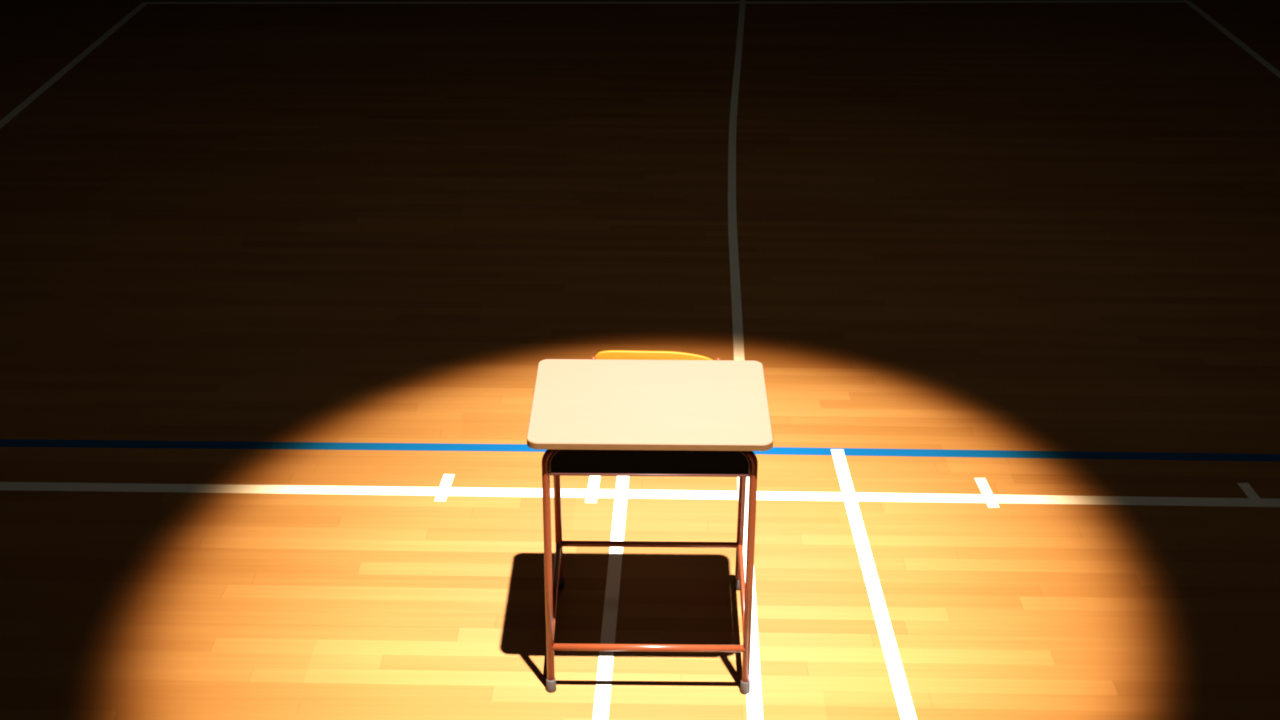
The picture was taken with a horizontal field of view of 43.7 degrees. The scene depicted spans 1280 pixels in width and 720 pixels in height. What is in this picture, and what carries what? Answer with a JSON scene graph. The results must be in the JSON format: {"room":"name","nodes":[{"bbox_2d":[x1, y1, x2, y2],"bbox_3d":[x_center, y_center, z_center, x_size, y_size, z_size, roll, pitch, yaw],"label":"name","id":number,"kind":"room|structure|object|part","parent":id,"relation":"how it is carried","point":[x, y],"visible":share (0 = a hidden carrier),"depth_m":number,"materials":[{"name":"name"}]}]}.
{"room":"school gymnasium","nodes":[
{"label":"school gymnasium","id":0,"kind":"room"},
{"bbox_2d":[0,0,1279,719],"bbox_3d":[0.063,-0.895,8.029,22.000,0.061,22.000,0,25,0],"label":"floor","id":1,"kind":"structure","parent":0,"point":[285,286],"depth_m":6.20,"materials":[{"name":"brown wood"}]},
{"bbox_2d":[527,359,772,694],"bbox_3d":[0.025,0.427,4.268,0.600,0.755,0.546,0,25,0],"label":"school desk","id":2,"kind":"object","parent":1,"relation":"on","point":[592,417],"visible":1,"depth_m":4.04,"materials":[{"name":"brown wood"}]},
{"bbox_3d":[-0.202,0.533,4.052,0.082,0.723,0.020,0,25,0],"label":"leg","id":3,"kind":"part","parent":2,"relation":"part of","materials":[{"name":"brown paint"}]},
{"bbox_3d":[-0.233,0.625,4.384,0.016,0.039,0.510,0,25,0],"label":"rail","id":4,"kind":"part","parent":2,"relation":"part of","materials":[{"name":"brown metal"}]},
{"bbox_3d":[-0.232,0.353,4.434,0.020,0.724,0.157,0,25,0],"label":"leg","id":5,"kind":"part","parent":2,"relation":"part of","materials":[{"name":"brown paint"}]},
{"bbox_2d":[549,450,749,476],"bbox_3d":[0.026,0.166,4.077,0.492,0.082,0.394,0,25,0],"label":"tray","id":6,"kind":"object","parent":2,"relation":"on","point":[683,463],"depth_m":3.90,"materials":[{"name":"metal"}]},
{"bbox_3d":[0.286,0.357,4.430,0.020,0.724,0.157,0,25,0],"label":"leg","id":7,"kind":"part","parent":2,"relation":"part of","materials":[{"name":"brown paint"}]},
{"bbox_3d":[0.282,0.629,4.380,0.016,0.039,0.510,1,25,1],"label":"rail","id":8,"kind":"part","parent":2,"relation":"part of","materials":[{"name":"brown metal"}]},
{"bbox_3d":[0.247,0.536,4.048,0.082,0.723,0.020,0,25,0],"label":"leg","id":9,"kind":"part","parent":2,"relation":"part of","materials":[{"name":"brown paint"}]},
{"bbox_2d":[591,350,720,359],"bbox_3d":[0.051,0.120,5.280,0.416,0.449,0.289,1,25,1],"label":"chair","id":10,"kind":"object","parent":1,"relation":"on","point":[612,354],"visible":0.15,"depth_m":5.07,"materials":[{"name":"orange wood"}]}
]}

